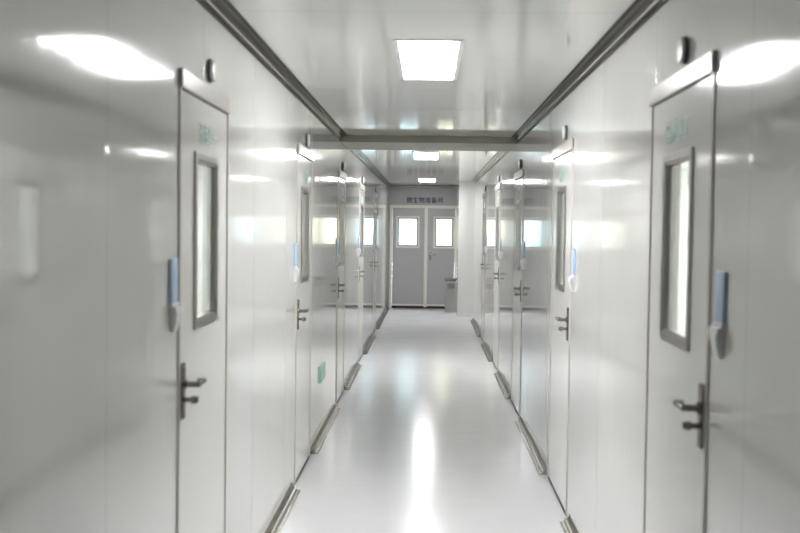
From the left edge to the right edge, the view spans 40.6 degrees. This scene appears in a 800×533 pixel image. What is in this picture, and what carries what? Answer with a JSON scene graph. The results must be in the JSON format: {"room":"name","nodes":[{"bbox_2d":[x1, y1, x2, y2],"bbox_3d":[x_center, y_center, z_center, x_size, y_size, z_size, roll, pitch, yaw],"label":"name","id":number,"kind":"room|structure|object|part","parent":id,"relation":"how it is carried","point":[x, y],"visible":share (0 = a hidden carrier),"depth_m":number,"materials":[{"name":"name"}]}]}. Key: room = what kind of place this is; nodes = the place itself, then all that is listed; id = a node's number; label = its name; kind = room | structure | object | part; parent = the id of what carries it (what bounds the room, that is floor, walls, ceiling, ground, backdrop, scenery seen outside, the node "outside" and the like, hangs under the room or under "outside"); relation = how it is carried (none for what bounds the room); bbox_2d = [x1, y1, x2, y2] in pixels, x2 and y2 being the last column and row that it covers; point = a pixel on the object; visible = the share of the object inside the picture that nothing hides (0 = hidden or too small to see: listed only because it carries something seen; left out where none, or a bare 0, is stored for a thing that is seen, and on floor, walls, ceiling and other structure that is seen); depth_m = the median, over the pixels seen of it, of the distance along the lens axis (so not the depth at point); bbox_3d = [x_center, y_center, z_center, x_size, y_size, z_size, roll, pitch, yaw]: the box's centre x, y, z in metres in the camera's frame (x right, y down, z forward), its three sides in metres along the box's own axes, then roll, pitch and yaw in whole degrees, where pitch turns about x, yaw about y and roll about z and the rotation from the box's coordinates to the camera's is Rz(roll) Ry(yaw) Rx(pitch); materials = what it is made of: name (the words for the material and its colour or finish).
{"room":"laboratory corridor","nodes":[
{"label":"laboratory corridor","id":0,"kind":"room"},
{"bbox_2d":[0,0,387,532],"bbox_3d":[-0.686,0.154,6.230,0.070,2.440,30.400,1,2,1],"label":"wall","id":1,"kind":"structure","parent":0,"point":[89,89],"depth_m":2.98,"materials":[{"name":"white metal"}]},
{"bbox_2d":[168,258,182,331],"bbox_3d":[-0.711,0.090,3.426,0.026,0.232,0.092,1,2,1],"label":"wall dispenser","id":2,"kind":"object","parent":1,"relation":"attached to","point":[175,310],"visible":1,"depth_m":3.40,"materials":[{"name":"blue plastic"}]},
{"bbox_2d":[176,67,230,532],"bbox_3d":[-0.716,0.400,3.942,0.138,2.115,0.850,1,2,1],"label":"door","id":3,"kind":"structure","parent":1,"relation":"in","point":[204,111],"depth_m":3.91,"materials":[{"name":"grey paint"}]},
{"bbox_3d":[-0.718,0.412,3.573,0.010,0.187,0.038,1,2,2],"label":"handle","id":4,"kind":"part","parent":3,"relation":"part of","materials":[{"name":"silver metal"}]},
{"bbox_3d":[-0.684,0.388,3.611,0.058,0.036,0.116,1,2,2],"label":"lever","id":5,"kind":"part","parent":3,"relation":"part of","materials":[{"name":"silver metal"}]},
{"bbox_3d":[-0.740,-0.096,3.925,0.030,0.617,0.400,1,2,2],"label":"frame","id":6,"kind":"part","parent":3,"relation":"part of","materials":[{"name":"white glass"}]},
{"bbox_2d":[207,59,216,82],"bbox_3d":[-0.688,-0.716,3.951,0.022,0.086,0.086,1,2,1],"label":"lamp","id":7,"kind":"object","parent":1,"relation":"attached to","point":[211,64],"visible":1,"depth_m":3.92,"materials":[{"name":"grey plastic"}]},
{"bbox_2d":[196,0,347,140],"bbox_3d":[-0.760,-0.827,0.421,0.060,0.058,18.860,1,2,1],"label":"trim","id":8,"kind":"structure","parent":1,"relation":"attached to","point":[224,12],"depth_m":5.10,"materials":[{"name":"grey metal"}]},
{"bbox_2d":[264,482,300,532],"bbox_3d":[-0.659,1.374,5.538,0.055,0.053,2.070,1,2,1],"label":"baseboard","id":9,"kind":"structure","parent":1,"relation":"attached to","point":[277,522],"depth_m":6.01,"materials":[{"name":"grey metal"}]},
{"bbox_2d":[294,243,299,281],"bbox_3d":[-0.627,-0.023,6.562,0.026,0.232,0.092,1,2,1],"label":"wall dispenser","id":10,"kind":"object","parent":1,"relation":"attached to","point":[296,269],"visible":1,"depth_m":6.53,"materials":[{"name":"blue plastic"}]},
{"bbox_2d":[294,143,313,485],"bbox_3d":[-0.632,0.287,7.074,0.138,2.115,0.840,1,2,1],"label":"door","id":11,"kind":"structure","parent":1,"relation":"in","point":[305,157],"depth_m":7.07,"materials":[{"name":"grey paint"}]},
{"bbox_3d":[-0.634,0.299,6.709,0.010,0.187,0.038,1,2,2],"label":"handle","id":12,"kind":"part","parent":11,"relation":"part of","materials":[{"name":"silver metal"}]},
{"bbox_3d":[-0.601,0.274,6.748,0.058,0.036,0.116,1,2,2],"label":"lever","id":13,"kind":"part","parent":11,"relation":"part of","materials":[{"name":"silver metal"}]},
{"bbox_3d":[-0.637,-0.209,7.056,0.005,0.547,0.330,1,2,2],"label":"pane","id":14,"kind":"part","parent":11,"relation":"part of","materials":[{"name":"clear glass"}]},
{"bbox_2d":[305,134,309,146],"bbox_3d":[-0.605,-0.829,7.083,0.022,0.086,0.086,1,2,1],"label":"lamp","id":15,"kind":"object","parent":1,"relation":"attached to","point":[307,139],"visible":1,"depth_m":7.05,"materials":[{"name":"grey plastic"}]},
{"bbox_2d":[319,361,324,383],"bbox_3d":[-0.599,0.814,8.334,0.014,0.130,0.360,1,2,1],"label":"exit sign","id":16,"kind":"object","parent":1,"relation":"attached to","point":[322,366],"visible":1,"depth_m":8.27,"materials":[{"name":"green plastic"}]},
{"bbox_2d":[311,402,340,453],"bbox_3d":[-0.577,1.263,8.600,0.055,0.053,1.940,1,2,1],"label":"baseboard","id":17,"kind":"structure","parent":1,"relation":"attached to","point":[317,444],"depth_m":8.39,"materials":[{"name":"grey metal"}]},
{"bbox_2d":[336,238,339,264],"bbox_3d":[-0.547,-0.132,9.559,0.026,0.232,0.092,1,2,1],"label":"wall dispenser","id":18,"kind":"object","parent":1,"relation":"attached to","point":[337,255],"visible":1,"depth_m":9.52,"materials":[{"name":"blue plastic"}]},
{"bbox_2d":[336,170,346,405],"bbox_3d":[-0.552,0.178,10.071,0.138,2.115,0.840,1,2,1],"label":"door","id":19,"kind":"structure","parent":1,"relation":"in","point":[342,177],"depth_m":10.07,"materials":[{"name":"grey paint"}]},
{"bbox_3d":[-0.557,-0.318,10.053,0.005,0.547,0.330,1,2,2],"label":"pane","id":20,"kind":"part","parent":19,"relation":"part of","materials":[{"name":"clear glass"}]},
{"bbox_2d":[344,362,361,389],"bbox_3d":[-0.498,1.155,11.587,0.055,0.053,1.920,1,2,1],"label":"baseboard","id":21,"kind":"structure","parent":1,"relation":"attached to","point":[357,366],"depth_m":11.43,"materials":[{"name":"grey metal"}]},
{"bbox_2d":[358,236,360,255],"bbox_3d":[-0.468,-0.239,12.537,0.026,0.232,0.092,1,2,1],"label":"wall dispenser","id":22,"kind":"object","parent":1,"relation":"attached to","point":[359,249],"visible":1,"depth_m":12.50,"materials":[{"name":"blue plastic"}]},
{"bbox_2d":[358,183,364,362],"bbox_3d":[-0.473,0.071,13.048,0.138,2.115,0.840,1,2,1],"label":"door","id":23,"kind":"structure","parent":1,"relation":"in","point":[362,187],"depth_m":13.09,"materials":[{"name":"grey paint"}]},
{"bbox_2d":[363,333,375,354],"bbox_3d":[-0.413,1.041,14.748,0.055,0.053,2.290,1,2,1],"label":"baseboard","id":24,"kind":"structure","parent":1,"relation":"attached to","point":[372,337],"depth_m":14.57,"materials":[{"name":"grey metal"}]},
{"bbox_2d":[350,150,390,187],"bbox_3d":[-0.342,-1.393,16.095,0.060,0.058,10.560,1,2,1],"label":"trim","id":25,"kind":"structure","parent":1,"relation":"attached to","point":[359,154],"depth_m":14.09,"materials":[{"name":"grey metal"}]},
{"bbox_2d":[373,193,377,333],"bbox_3d":[-0.384,-0.050,16.395,0.138,2.115,0.840,1,2,1],"label":"door","id":26,"kind":"structure","parent":1,"relation":"in","point":[375,262],"depth_m":16.42,"materials":[{"name":"grey paint"}]},
{"bbox_2d":[376,306,388,328],"bbox_3d":[-0.294,0.880,19.204,0.055,0.053,4.510,1,2,1],"label":"baseboard","id":27,"kind":"structure","parent":1,"relation":"attached to","point":[384,313],"depth_m":18.70,"materials":[{"name":"grey metal"}]},
{"bbox_2d":[197,170,202,314],"bbox_3d":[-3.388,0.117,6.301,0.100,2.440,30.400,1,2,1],"label":"window","id":28,"kind":"structure","parent":0,"point":[200,172],"depth_m":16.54,"materials":[{"name":"white"}]},
{"bbox_2d":[387,187,455,307],"bbox_3d":[0.566,-0.384,21.428,7.200,2.440,0.070,1,2,1],"label":"wall","id":29,"kind":"structure","parent":0,"point":[396,195],"depth_m":21.36,"materials":[{"name":"grey paint"}]},
{"bbox_2d":[389,197,455,308],"bbox_3d":[0.445,-0.271,21.405,1.307,2.211,0.130,1,2,1],"label":"door","id":30,"kind":"structure","parent":29,"relation":"in","point":[418,273],"depth_m":21.40,"materials":[{"name":"grey paint"}]},
{"bbox_2d":[389,185,455,187],"bbox_3d":[0.442,-1.582,21.330,1.347,0.043,0.045,1,2,1],"label":"trim","id":31,"kind":"structure","parent":29,"relation":"attached to","point":[419,186],"depth_m":21.34,"materials":[{"name":"grey metal"}]},
{"bbox_2d":[280,308,566,532],"bbox_3d":[0.143,1.435,6.239,7.200,0.100,30.570,1,2,1],"label":"floor","id":32,"kind":"structure","parent":0,"point":[425,437],"depth_m":7.71,"materials":[{"name":"white plastic"}]},
{"bbox_2d":[445,278,455,313],"bbox_3d":[0.948,0.550,20.365,0.215,0.660,0.240,1,2,1],"label":"litter bin","id":33,"kind":"object","parent":32,"relation":"on","point":[450,283],"visible":1,"depth_m":20.26,"materials":[{"name":"silver metal"}]},
{"bbox_3d":[0.952,0.250,20.354,0.215,0.060,0.240,1,2,2],"label":"lid","id":34,"kind":"part","parent":33,"relation":"part of","materials":[{"name":"silver metal"}]},
{"bbox_2d":[198,0,688,185],"bbox_3d":[0.176,-1.103,6.147,7.200,0.100,30.570,1,2,1],"label":"ceiling","id":35,"kind":"structure","parent":0,"point":[515,53],"depth_m":5.33,"materials":[{"name":"white metal"}]},
{"bbox_2d":[412,152,439,159],"bbox_3d":[0.303,-1.280,12.508,0.314,0.006,1.264,1,2,1],"label":"recessed light","id":36,"kind":"object","parent":35,"relation":"in","point":[416,155],"visible":1,"depth_m":12.42,"materials":[{"name":"white plastic"}]},
{"bbox_2d":[418,179,435,181],"bbox_3d":[0.476,-1.515,19.002,0.314,0.006,1.264,1,2,1],"label":"recessed light","id":37,"kind":"object","parent":35,"relation":"in","point":[419,180],"visible":1,"depth_m":19.00,"materials":[{"name":"white plastic"}]},
{"bbox_2d":[393,39,463,79],"bbox_3d":[0.144,-1.023,5.405,0.314,0.006,1.264,1,2,1],"label":"recessed light","id":38,"kind":"object","parent":35,"relation":"in","point":[417,59],"visible":1,"depth_m":5.28,"materials":[{"name":"white plastic"}]},
{"bbox_2d":[341,135,516,150],"bbox_3d":[0.278,-1.172,10.311,1.607,0.062,0.980,1,2,1],"label":"ceiling beam","id":39,"kind":"structure","parent":35,"relation":"attached to","point":[352,142],"depth_m":9.86,"materials":[{"name":"grey metal"}]},
{"bbox_2d":[455,182,474,316],"bbox_3d":[2.556,-0.320,20.371,2.965,2.440,1.940,1,2,1],"label":"wall","id":40,"kind":"structure","parent":0,"point":[465,191],"depth_m":19.44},
{"bbox_2d":[473,0,799,532],"bbox_3d":[0.955,0.224,4.888,0.070,2.440,27.800,1,2,1],"label":"wall","id":41,"kind":"structure","parent":0,"point":[753,451],"depth_m":3.95,"materials":[{"name":"white metal"}]},
{"bbox_2d":[470,318,480,336],"bbox_3d":[1.210,0.965,17.420,0.055,0.053,2.800,1,2,1],"label":"baseboard","id":42,"kind":"structure","parent":41,"relation":"attached to","point":[476,329],"depth_m":17.10,"materials":[{"name":"grey metal"}]},
{"bbox_2d":[480,192,486,342],"bbox_3d":[1.201,0.004,15.459,0.138,2.115,0.850,1,2,1],"label":"door","id":43,"kind":"structure","parent":41,"relation":"in","point":[484,196],"depth_m":15.46,"materials":[{"name":"grey paint"}]},
{"bbox_2d":[481,341,492,361],"bbox_3d":[1.119,1.089,13.989,0.055,0.053,1.930,1,2,1],"label":"baseboard","id":44,"kind":"structure","parent":41,"relation":"attached to","point":[485,348],"depth_m":13.83,"materials":[{"name":"grey metal"}]},
{"bbox_2d":[472,151,508,182],"bbox_3d":[1.170,-1.325,14.756,0.060,0.058,7.960,1,2,1],"label":"trim","id":45,"kind":"structure","parent":41,"relation":"attached to","point":[499,155],"depth_m":13.62,"materials":[{"name":"grey metal"}]},
{"bbox_2d":[493,183,500,370],"bbox_3d":[1.121,0.113,12.462,0.138,2.115,0.850,1,2,1],"label":"door","id":46,"kind":"structure","parent":41,"relation":"in","point":[496,273],"depth_m":12.47,"materials":[{"name":"grey paint"}]},
{"bbox_2d":[498,238,500,258],"bbox_3d":[1.097,-0.196,11.911,0.026,0.232,0.092,1,2,1],"label":"wall dispenser","id":47,"kind":"object","parent":41,"relation":"attached to","point":[499,252],"visible":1,"depth_m":11.87,"materials":[{"name":"blue plastic"}]},
{"bbox_2d":[494,369,510,398],"bbox_3d":[1.041,1.194,11.072,0.055,0.053,1.770,1,2,1],"label":"baseboard","id":48,"kind":"structure","parent":41,"relation":"attached to","point":[505,391],"depth_m":10.93,"materials":[{"name":"grey metal"}]},
{"bbox_2d":[511,169,523,417],"bbox_3d":[1.045,0.216,9.590,0.138,2.115,0.920,1,2,1],"label":"door","id":49,"kind":"structure","parent":41,"relation":"in","point":[519,176],"depth_m":9.59,"materials":[{"name":"grey paint"}]},
{"bbox_3d":[1.062,-0.279,9.571,0.005,0.547,0.330,1,2,2],"label":"pane","id":50,"kind":"part","parent":49,"relation":"part of","materials":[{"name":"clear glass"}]},
{"bbox_2d":[520,242,523,269],"bbox_3d":[1.019,-0.091,9.004,0.026,0.232,0.092,1,2,1],"label":"wall dispenser","id":51,"kind":"object","parent":41,"relation":"attached to","point":[522,260],"visible":1,"depth_m":8.97,"materials":[{"name":"blue plastic"}]},
{"bbox_2d":[514,415,546,474],"bbox_3d":[0.961,1.303,8.065,0.055,0.053,1.970,1,2,1],"label":"baseboard","id":52,"kind":"structure","parent":41,"relation":"attached to","point":[541,468],"depth_m":7.83,"materials":[{"name":"grey metal"}]},
{"bbox_2d":[547,138,573,516],"bbox_3d":[0.962,0.329,6.478,0.138,2.115,0.930,1,2,1],"label":"door","id":53,"kind":"structure","parent":41,"relation":"in","point":[562,155],"depth_m":6.45,"materials":[{"name":"grey paint"}]},
{"bbox_3d":[0.979,-0.167,6.459,0.005,0.547,0.330,1,2,2],"label":"pane","id":54,"kind":"part","parent":53,"relation":"part of","materials":[{"name":"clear glass"}]},
{"bbox_3d":[0.912,0.297,6.108,0.058,0.036,0.116,1,2,2],"label":"lever","id":55,"kind":"part","parent":53,"relation":"part of","materials":[{"name":"silver metal"}]},
{"bbox_3d":[0.998,-0.166,6.459,0.030,0.617,0.400,1,2,2],"label":"frame","id":56,"kind":"part","parent":53,"relation":"part of","materials":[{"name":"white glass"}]},
{"bbox_3d":[0.943,0.323,6.068,0.010,0.187,0.038,1,2,2],"label":"handle","id":57,"kind":"part","parent":53,"relation":"part of","materials":[{"name":"silver metal"}]},
{"bbox_2d":[562,125,567,139],"bbox_3d":[0.960,-0.779,6.288,0.022,0.086,0.086,1,2,1],"label":"lamp","id":58,"kind":"object","parent":41,"relation":"attached to","point":[564,129],"visible":1,"depth_m":6.26,"materials":[{"name":"grey plastic"}]},
{"bbox_2d":[560,513,578,532],"bbox_3d":[0.879,1.414,4.983,0.055,0.053,1.900,1,2,1],"label":"baseboard","id":59,"kind":"structure","parent":41,"relation":"attached to","point":[568,525],"depth_m":5.78,"materials":[{"name":"grey metal"}]},
{"bbox_2d":[568,249,575,291],"bbox_3d":[0.936,0.021,5.887,0.026,0.232,0.092,1,2,1],"label":"wall dispenser","id":60,"kind":"object","parent":41,"relation":"attached to","point":[571,280],"visible":1,"depth_m":5.86,"materials":[{"name":"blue plastic"}]},
{"bbox_2d":[512,0,668,142],"bbox_3d":[0.786,-0.805,0.380,0.060,0.058,18.860,1,2,1],"label":"trim","id":61,"kind":"structure","parent":41,"relation":"attached to","point":[639,12],"depth_m":4.99,"materials":[{"name":"grey metal"}]},
{"bbox_2d":[642,50,716,532],"bbox_3d":[0.881,0.438,3.471,0.138,2.115,0.850,1,2,1],"label":"door","id":62,"kind":"structure","parent":41,"relation":"in","point":[683,105],"depth_m":3.41,"materials":[{"name":"grey paint"}]},
{"bbox_3d":[0.918,-0.058,3.452,0.030,0.617,0.400,1,2,2],"label":"frame","id":63,"kind":"part","parent":62,"relation":"part of","materials":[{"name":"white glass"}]},
{"bbox_3d":[0.833,0.405,3.141,0.058,0.036,0.116,1,2,2],"label":"lever","id":64,"kind":"part","parent":62,"relation":"part of","materials":[{"name":"silver metal"}]},
{"bbox_3d":[0.864,0.430,3.101,0.010,0.187,0.038,1,2,2],"label":"handle","id":65,"kind":"part","parent":62,"relation":"part of","materials":[{"name":"silver metal"}]},
{"bbox_2d":[676,36,688,64],"bbox_3d":[0.882,-0.674,3.371,0.022,0.086,0.086,1,2,1],"label":"lamp","id":66,"kind":"object","parent":41,"relation":"attached to","point":[682,51],"visible":1,"depth_m":3.34,"materials":[{"name":"grey plastic"}]},
{"bbox_2d":[708,271,726,357],"bbox_3d":[0.857,0.129,2.920,0.026,0.232,0.092,1,2,1],"label":"wall dispenser","id":67,"kind":"object","parent":41,"relation":"attached to","point":[717,331],"visible":1,"depth_m":2.90,"materials":[{"name":"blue plastic"}]},
{"bbox_2d":[677,169,688,333],"bbox_3d":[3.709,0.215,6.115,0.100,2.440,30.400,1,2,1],"label":"window","id":68,"kind":"structure","parent":0,"point":[684,174],"depth_m":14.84,"materials":[{"name":"white glass"}]},
{"label":"outside","id":69,"kind":"structure","parent":0,"visible":0},
{"bbox_2d":[392,219,416,246],"bbox_3d":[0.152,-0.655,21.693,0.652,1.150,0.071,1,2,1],"label":"window","id":70,"kind":"structure","parent":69,"point":[407,227],"depth_m":21.68,"materials":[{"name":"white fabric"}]},
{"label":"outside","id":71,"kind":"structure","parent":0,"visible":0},
{"bbox_2d":[436,219,454,245],"bbox_3d":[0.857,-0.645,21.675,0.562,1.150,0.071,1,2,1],"label":"window","id":72,"kind":"structure","parent":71,"point":[443,226],"depth_m":21.67,"materials":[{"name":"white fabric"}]}
]}

